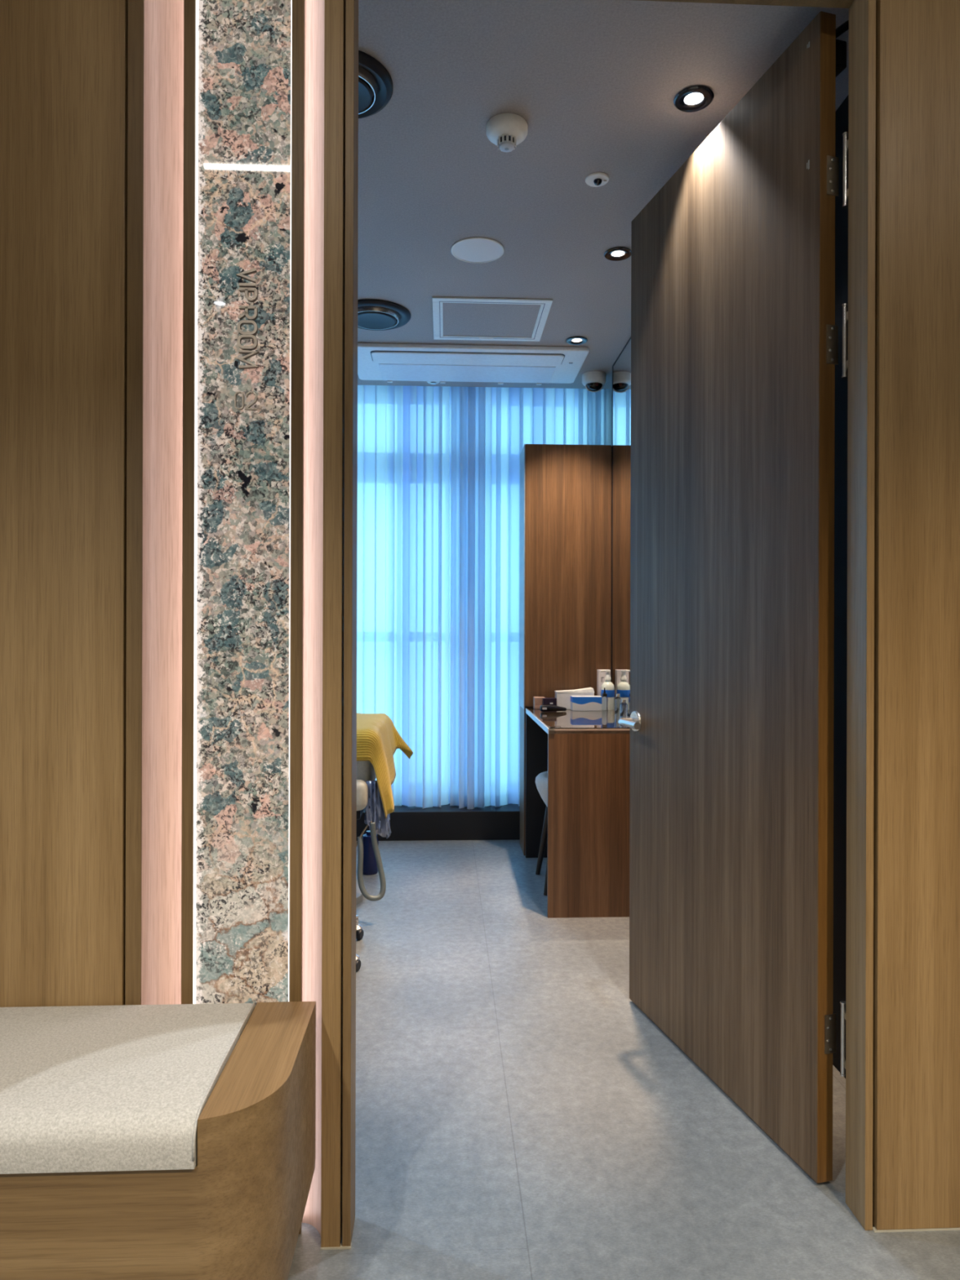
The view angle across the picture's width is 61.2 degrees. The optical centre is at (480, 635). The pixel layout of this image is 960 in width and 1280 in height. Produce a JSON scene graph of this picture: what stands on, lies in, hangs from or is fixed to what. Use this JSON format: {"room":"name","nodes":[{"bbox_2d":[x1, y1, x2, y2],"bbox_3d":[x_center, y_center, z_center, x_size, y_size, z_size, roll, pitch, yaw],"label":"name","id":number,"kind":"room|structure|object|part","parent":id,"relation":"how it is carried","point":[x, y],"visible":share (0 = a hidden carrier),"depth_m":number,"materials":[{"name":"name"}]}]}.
{"room":"clinic waiting area","nodes":[
{"label":"clinic waiting area","id":0,"kind":"room"},
{"bbox_2d":[357,0,848,389],"bbox_3d":[-0.147,-1.590,3.489,6.400,0.240,3.615,0,0,-2],"label":"ceiling","id":1,"kind":"structure","parent":0,"point":[595,85],"depth_m":2.40,"materials":[{"name":"grey paint"}]},
{"bbox_2d":[358,50,392,119],"bbox_3d":[-0.370,-1.454,2.161,0.276,0.034,0.276,0,0,-2],"label":"ceiling vent","id":2,"kind":"object","parent":1,"relation":"in","point":[371,73],"visible":0.38,"depth_m":2.14,"materials":[{"name":"metal"}]},
{"bbox_2d":[357,298,410,330],"bbox_3d":[-0.485,-1.454,3.717,0.336,0.034,0.336,0,0,-2],"label":"ceiling vent","id":3,"kind":"object","parent":1,"relation":"in","point":[372,314],"visible":0.76,"depth_m":3.67,"materials":[{"name":"metal"}]},
{"bbox_2d":[426,381,439,384],"bbox_3d":[-0.270,-1.462,4.692,0.076,0.018,0.076,0,0,-2],"label":"sprinkler","id":4,"kind":"object","parent":1,"relation":"attached to","point":[428,382],"visible":0.69,"depth_m":4.68,"materials":[{"name":"metal"}]},
{"bbox_2d":[357,342,589,385],"bbox_3d":[-0.062,-1.452,4.371,1.223,0.036,0.540,0,0,-2],"label":"air conditioner","id":5,"kind":"object","parent":1,"relation":"attached to","point":[501,364],"visible":0.96,"depth_m":4.29,"materials":[{"name":"white plastic"}]},
{"bbox_2d":[378,363,555,382],"bbox_3d":[-0.072,-1.444,4.476,0.947,0.008,0.279,0,0,-2],"label":"grille","id":6,"kind":"object","parent":5,"relation":"attached to","point":[389,372],"depth_m":4.46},
{"bbox_2d":[450,237,504,263],"bbox_3d":[-0.009,-1.466,3.096,0.203,0.007,0.203,0,0,-2],"label":"ceiling speaker","id":7,"kind":"object","parent":1,"relation":"attached to","point":[469,250],"visible":1,"depth_m":3.08,"materials":[{"name":"white plastic"}]},
{"bbox_2d":[356,385,612,808],"bbox_3d":[-0.924,-0.273,4.862,3.474,2.610,0.171,0,0,-2],"label":"sheer curtain","id":8,"kind":"object","parent":1,"relation":"hanging from","point":[438,541],"visible":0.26,"depth_m":4.88,"materials":[{"name":"fabric"}]},
{"bbox_2d":[432,297,552,341],"bbox_3d":[0.045,-1.464,3.780,0.526,0.010,0.493,0,0,-2],"label":"access hatch","id":9,"kind":"object","parent":1,"relation":"attached to","point":[460,318],"visible":1,"depth_m":3.76,"materials":[{"name":"white plastic"}]},
{"bbox_3d":[0.045,-1.468,3.780,0.434,0.003,0.401,0,0,-2],"label":"hatch panel","id":10,"kind":"part","parent":9,"relation":"part of","materials":[{"name":"grey paper"}]},
{"bbox_2d":[485,113,527,152],"bbox_3d":[0.077,-1.435,2.341,0.120,0.068,0.120,0,0,-2],"label":"smoke detector","id":11,"kind":"object","parent":1,"relation":"attached to","point":[506,131],"visible":1,"depth_m":2.31,"materials":[{"name":"white plastic"}]},
{"bbox_2d":[565,336,587,345],"bbox_3d":[0.481,-1.465,4.035,0.107,0.007,0.107,0,0,-2],"label":"recessed light","id":12,"kind":"object","parent":1,"relation":"in","point":[575,340],"visible":1,"depth_m":4.03,"materials":[{"name":"white metal"}]},
{"bbox_2d":[582,370,605,392],"bbox_3d":[0.642,-1.417,4.572,0.134,0.101,0.134,0,0,-2],"label":"dome security camera","id":13,"kind":"object","parent":1,"relation":"attached to","point":[594,381],"visible":1,"depth_m":4.53,"materials":[{"name":"white plastic"}]},
{"bbox_3d":[0.642,-1.389,4.568,0.104,0.044,0.007,0,0,-2],"label":"dome frame","id":14,"kind":"part","parent":13,"relation":"part of","materials":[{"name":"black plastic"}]},
{"bbox_2d":[585,172,608,186],"bbox_3d":[0.377,-1.458,2.613,0.077,0.020,0.077,0,0,-2],"label":"ceiling sensor","id":15,"kind":"object","parent":1,"relation":"attached to","point":[597,179],"visible":1,"depth_m":2.60,"materials":[{"name":"white plastic"}]},
{"bbox_2d":[604,246,631,261],"bbox_3d":[0.530,-1.464,3.119,0.107,0.007,0.107,0,0,-2],"label":"recessed light","id":16,"kind":"object","parent":1,"relation":"in","point":[620,253],"visible":0.98,"depth_m":3.12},
{"bbox_2d":[673,85,714,112],"bbox_3d":[0.584,-1.464,2.218,0.107,0.007,0.107,0,0,-2],"label":"recessed light","id":17,"kind":"object","parent":1,"relation":"in","point":[694,101],"visible":1,"depth_m":2.21,"materials":[{"name":"metal"}]},
{"bbox_2d":[287,840,959,1279],"bbox_3d":[-0.064,1.250,1.399,6.400,0.100,8.000,0,0,-2],"label":"floor","id":18,"kind":"structure","parent":0,"point":[519,1116],"depth_m":1.98,"materials":[{"name":"grey tile"}]},
{"bbox_2d":[0,1001,315,1279],"bbox_3d":[-1.487,0.949,1.337,2.351,0.495,0.393,0,0,-2],"label":"bench","id":19,"kind":"object","parent":18,"relation":"on","point":[164,1141],"visible":1,"depth_m":1.23,"materials":[{"name":"brown wood"}]},
{"bbox_2d":[0,1003,255,1173],"bbox_3d":[-1.544,0.742,1.334,2.235,0.076,0.388,0,0,-2],"label":"seat cushion","id":20,"kind":"object","parent":19,"relation":"on","point":[115,1089],"depth_m":1.28,"materials":[{"name":"fabric"}]},
{"bbox_2d":[355,915,364,971],"bbox_3d":[-0.728,0.933,3.071,0.600,0.530,0.541,0,0,-18],"label":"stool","id":21,"kind":"object","parent":18,"relation":"on","point":[359,931],"visible":0.12,"depth_m":3.19,"materials":[{"name":"silver plastic"}]},
{"bbox_2d":[355,760,391,904],"bbox_3d":[-1.378,0.801,3.661,1.969,0.790,0.765,0,0,-2],"label":"bed","id":22,"kind":"object","parent":18,"relation":"on","point":[368,796],"visible":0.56,"depth_m":3.39,"materials":[{"name":"beige plastic"}]},
{"bbox_3d":[-1.413,0.744,3.682,1.800,0.045,0.680,0,0,-2],"label":"bed frame","id":23,"kind":"part","parent":22,"relation":"part of","materials":[{"name":"black metal"}]},
{"bbox_3d":[-1.421,0.551,3.702,1.885,0.290,0.680,0,0,-2],"label":"mattress","id":24,"kind":"part","parent":22,"relation":"part of","materials":[{"name":"grey fabric"}]},
{"bbox_2d":[362,830,377,875],"bbox_3d":[-0.557,1.093,4.100,0.086,0.210,0.086,0,0,-2],"label":"canister","id":25,"kind":"object","parent":22,"relation":"attached to","point":[370,865],"visible":0.65,"depth_m":4.06,"materials":[{"name":"blue plastic"}]},
{"bbox_2d":[355,821,386,901],"bbox_3d":[-0.458,0.933,3.362,0.138,0.323,0.063,0,0,-2],"label":"flexible hose","id":26,"kind":"object","parent":22,"relation":"hanging from","point":[359,843],"visible":0.98,"depth_m":3.36,"materials":[{"name":"silver metal"}]},
{"bbox_2d":[356,712,413,818],"bbox_3d":[-0.904,0.575,3.712,1.166,0.383,0.775,0,0,-2],"label":"blanket","id":27,"kind":"object","parent":22,"relation":"on","point":[378,739],"visible":0.25,"depth_m":3.41,"materials":[{"name":"yellow fabric"}]},
{"bbox_2d":[355,803,519,840],"bbox_3d":[-0.971,1.113,4.870,3.690,0.168,0.305,0,0,-2],"label":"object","id":28,"kind":"structure","parent":18,"relation":"on","point":[446,822],"depth_m":4.75,"materials":[{"name":"black laminate"}]},
{"bbox_2d":[535,771,547,895],"bbox_3d":[0.472,0.940,3.924,0.412,0.527,0.412,0,0,-2],"label":"vanity stool","id":29,"kind":"object","parent":18,"relation":"on","point":[541,780],"visible":0.14,"depth_m":3.98,"materials":[{"name":"plastic"}]},
{"bbox_3d":[0.473,0.766,3.924,0.412,0.180,0.412,0,0,-2],"label":"seat","id":30,"kind":"part","parent":29,"relation":"part of","materials":[{"name":"plastic"}]},
{"bbox_3d":[0.323,1.005,4.048,0.114,0.396,0.037,0,0,39],"label":"leg","id":31,"kind":"part","parent":29,"relation":"part of","materials":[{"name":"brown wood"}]},
{"bbox_3d":[0.334,1.005,3.788,0.114,0.396,0.037,0,0,-43],"label":"leg","id":32,"kind":"part","parent":29,"relation":"part of","materials":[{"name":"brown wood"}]},
{"bbox_2d":[519,444,612,855],"bbox_3d":[0.557,0.081,4.554,0.650,2.240,0.271,0,0,-2],"label":"partition panel","id":33,"kind":"object","parent":18,"relation":"on","point":[566,491],"visible":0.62,"depth_m":4.42,"materials":[{"name":"brown wood"}]},
{"bbox_3d":[0.236,-0.320,4.540,0.004,1.440,0.271,0,0,-2],"label":"panel","id":34,"kind":"part","parent":33,"relation":"part of","materials":[{"name":"laminate"}]},
{"bbox_3d":[0.481,-0.326,4.427,0.471,1.425,0.020,0,0,-2],"label":"panel","id":35,"kind":"part","parent":33,"relation":"part of","materials":[{"name":"brown wood"}]},
{"bbox_2d":[525,707,630,917],"bbox_3d":[0.500,0.795,3.934,0.466,0.813,0.958,0,0,-2],"label":"vanity desk","id":36,"kind":"object","parent":18,"relation":"on","point":[585,755],"visible":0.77,"depth_m":3.46,"materials":[{"name":"brown wood"}]},
{"bbox_3d":[0.480,0.810,4.403,0.465,0.783,0.020,0,0,-2],"label":"panel","id":37,"kind":"part","parent":36,"relation":"part of","materials":[{"name":"black laminate"}]},
{"bbox_2d":[533,696,545,709],"bbox_3d":[0.317,0.361,4.348,0.057,0.062,0.060,0,0,-2],"label":"cup","id":38,"kind":"object","parent":36,"relation":"on","point":[537,700],"visible":0.76,"depth_m":4.32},
{"bbox_2d":[542,697,556,706],"bbox_3d":[0.368,0.362,4.315,0.072,0.060,0.061,0,0,-2],"label":"carton","id":39,"kind":"object","parent":36,"relation":"on","point":[552,701],"visible":0.6,"depth_m":4.29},
{"bbox_2d":[539,704,566,711],"bbox_3d":[0.379,0.374,4.179,0.140,0.035,0.038,0,0,-11],"label":"clipper","id":40,"kind":"object","parent":36,"relation":"on","point":[544,708],"visible":1,"depth_m":4.17,"materials":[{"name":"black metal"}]},
{"bbox_2d":[554,687,594,709],"bbox_3d":[0.506,0.337,4.351,0.203,0.112,0.082,0,0,-2],"label":"carton","id":41,"kind":"object","parent":36,"relation":"on","point":[563,697],"visible":0.54,"depth_m":4.31,"materials":[{"name":"white cardboard"}]},
{"bbox_3d":[0.506,0.293,4.351,0.203,0.024,0.082,0,0,-2],"label":"carton lid","id":42,"kind":"part","parent":41,"relation":"part of","materials":[{"name":"white cardboard"}]},
{"bbox_3d":[0.503,0.396,3.937,0.462,0.005,0.953,0,0,-2],"label":"glass","id":43,"kind":"part","parent":36,"relation":"part of","materials":[{"name":"white"}]},
{"bbox_2d":[570,695,601,711],"bbox_3d":[0.557,0.356,4.263,0.155,0.074,0.070,0,0,-2],"label":"tissue box","id":44,"kind":"object","parent":36,"relation":"on","point":[578,703],"visible":1,"depth_m":4.23,"materials":[{"name":"cardboard"}]},
{"bbox_3d":[0.521,0.810,3.470,0.465,0.783,0.020,0,0,-2],"label":"panel","id":45,"kind":"part","parent":36,"relation":"part of","materials":[{"name":"brown wood"}]},
{"bbox_2d":[596,669,610,696],"bbox_3d":[0.669,0.289,4.393,0.065,0.208,0.051,0,0,-2],"label":"carton","id":46,"kind":"object","parent":36,"relation":"on","point":[601,676],"visible":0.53,"depth_m":4.37,"materials":[{"name":"white cardboard"}]},
{"bbox_2d":[601,687,608,711],"bbox_3d":[0.653,0.333,4.252,0.034,0.120,0.034,0,0,-2],"label":"clear bottle","id":47,"kind":"object","parent":36,"relation":"on","point":[604,699],"visible":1,"depth_m":4.24,"materials":[{"name":"plastic"}]},
{"bbox_2d":[600,669,614,710],"bbox_3d":[0.680,0.288,4.319,0.072,0.211,0.072,0,0,27],"label":"pump bottle","id":48,"kind":"object","parent":36,"relation":"on","point":[609,686],"visible":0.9,"depth_m":4.29,"materials":[{"name":"beige plastic"}]},
{"bbox_2d":[614,693,621,714],"bbox_3d":[0.694,0.344,4.084,0.032,0.099,0.032,0,0,-2],"label":"clear bottle","id":49,"kind":"object","parent":36,"relation":"on","point":[617,700],"visible":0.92,"depth_m":4.07,"materials":[{"name":"plastic"}]},
{"bbox_2d":[619,698,627,716],"bbox_3d":[0.697,0.351,3.934,0.036,0.084,0.036,0,0,-2],"label":"clear bottle","id":50,"kind":"object","parent":36,"relation":"on","point":[624,706],"visible":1,"depth_m":3.92,"materials":[{"name":"plastic"}]},
{"bbox_2d":[832,94,848,1078],"bbox_3d":[0.988,-0.192,3.539,0.100,2.790,3.615,0,0,-2],"label":"wall","id":51,"kind":"structure","parent":0,"point":[842,113],"depth_m":2.24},
{"bbox_2d":[320,1226,959,1249],"bbox_3d":[1.356,1.202,1.664,3.338,0.003,0.014,0,0,-2],"label":"baseboard","id":52,"kind":"structure","parent":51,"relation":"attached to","point":[875,1230],"depth_m":1.64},
{"bbox_3d":[0.846,-0.133,3.663,0.172,2.670,1.525,0,0,-2],"label":"wall","id":53,"kind":"structure","parent":0,"visible":0},
{"bbox_2d":[611,337,631,714],"bbox_3d":[0.756,-0.540,3.666,0.010,1.854,1.519,0,0,-2],"label":"wall mirror","id":54,"kind":"object","parent":53,"relation":"attached to","point":[621,368],"visible":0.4,"depth_m":4.19,"materials":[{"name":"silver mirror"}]},
{"bbox_3d":[-0.071,-0.135,1.651,6.200,2.670,0.065,0,0,-2],"label":"wall","id":55,"kind":"structure","parent":0,"visible":0},
{"bbox_2d":[0,0,128,1007],"bbox_3d":[-1.929,-0.140,1.528,2.478,2.670,0.020,0,0,-2],"label":"panel","id":56,"kind":"object","parent":55,"relation":"attached to","point":[64,64],"visible":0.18,"depth_m":1.57,"materials":[{"name":"brown wood"}]},
{"bbox_2d":[124,0,143,1004],"bbox_3d":[-0.670,-0.137,1.582,0.030,2.670,0.020,0,0,-2],"label":"trim","id":57,"kind":"structure","parent":55,"relation":"attached to","point":[135,7],"depth_m":1.57,"materials":[{"name":"brown wood"}]},
{"bbox_2d":[141,0,183,1004],"bbox_3d":[-0.563,-0.137,1.616,0.186,2.670,0.078,0,0,-2],"label":"trim","id":58,"kind":"structure","parent":55,"relation":"attached to","point":[163,20],"depth_m":1.63,"materials":[{"name":"pink wood"}]},
{"bbox_2d":[181,0,305,1234],"bbox_3d":[-0.475,-0.136,1.636,0.238,2.670,0.032,0,0,-2],"label":"light panel","id":59,"kind":"object","parent":55,"relation":"attached to","point":[242,507],"visible":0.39,"depth_m":1.62,"materials":[{"name":"multicoloured stone"}]},
{"bbox_3d":[-0.581,-0.137,1.621,0.023,2.670,0.012,0,0,-2],"label":"trim","id":60,"kind":"part","parent":59,"relation":"part of","materials":[{"name":"brown wood"}]},
{"bbox_2d":[234,267,259,410],"bbox_3d":[-0.465,-0.591,1.619,0.048,0.282,0.009,0,0,-2],"label":"room sign","id":61,"kind":"object","parent":59,"relation":"attached to","point":[242,286],"visible":1,"depth_m":1.61,"materials":[{"name":"beige metal"}]},
{"bbox_3d":[-0.368,-0.136,1.631,0.024,2.670,0.012,0,0,-2],"label":"trim","id":62,"kind":"part","parent":59,"relation":"part of","materials":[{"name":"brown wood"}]},
{"bbox_2d":[302,0,324,1235],"bbox_3d":[-0.390,-0.136,1.624,0.162,2.670,0.078,0,0,-2],"label":"trim","id":63,"kind":"structure","parent":55,"relation":"attached to","point":[314,9],"depth_m":1.65,"materials":[{"name":"pink wood"}]},
{"bbox_2d":[320,0,345,1247],"bbox_3d":[-0.291,-0.136,1.631,0.037,2.670,0.086,0,0,-2],"label":"trim","id":64,"kind":"structure","parent":55,"relation":"attached to","point":[334,10],"depth_m":1.59,"materials":[{"name":"brown wood"}]},
{"bbox_2d":[342,0,875,1246],"bbox_3d":[0.264,-0.079,1.655,1.065,2.560,0.085,0,0,-2],"label":"door frame","id":65,"kind":"structure","parent":55,"relation":"attached to","point":[862,13],"depth_m":1.64,"materials":[{"name":"brown wood"}]},
{"bbox_2d":[617,11,848,1182],"bbox_3d":[0.670,-0.115,2.203,0.191,2.614,0.989,0,0,-20],"label":"door","id":66,"kind":"structure","parent":55,"relation":"in","point":[735,333],"depth_m":2.04,"materials":[{"name":"brown wood"}]},
{"bbox_3d":[0.476,0.276,2.551,0.068,0.023,0.149,0,0,-2],"label":"lever handle","id":67,"kind":"part","parent":66,"relation":"part of","materials":[{"name":"metal"}]},
{"bbox_3d":[0.765,0.869,1.772,0.029,0.084,0.002,0,0,-15],"label":"plate","id":68,"kind":"part","parent":66,"relation":"part of","materials":[{"name":"silver metal"}]},
{"bbox_3d":[0.769,-0.635,1.772,0.029,0.084,0.002,0,0,-15],"label":"plate","id":69,"kind":"part","parent":66,"relation":"part of","materials":[{"name":"silver metal"}]},
{"bbox_3d":[0.770,-1.003,1.772,0.029,0.084,0.002,0,0,-15],"label":"plate","id":70,"kind":"part","parent":66,"relation":"part of","materials":[{"name":"silver metal"}]},
{"bbox_3d":[0.828,-1.377,1.802,0.075,0.089,0.102,0,0,-2],"label":"closer arm","id":71,"kind":"part","parent":66,"relation":"part of"},
{"bbox_3d":[0.792,-0.635,1.736,0.007,0.120,0.028,0,0,-2],"label":"jamb plate","id":72,"kind":"part","parent":66,"relation":"part of","materials":[{"name":"silver metal"}]},
{"bbox_2d":[872,0,959,1230],"bbox_3d":[1.916,-0.131,1.695,2.226,2.667,0.020,0,0,-2],"label":"panel","id":73,"kind":"object","parent":55,"relation":"attached to","point":[916,1060],"visible":1,"depth_m":1.64,"materials":[{"name":"brown wood"}]}
]}

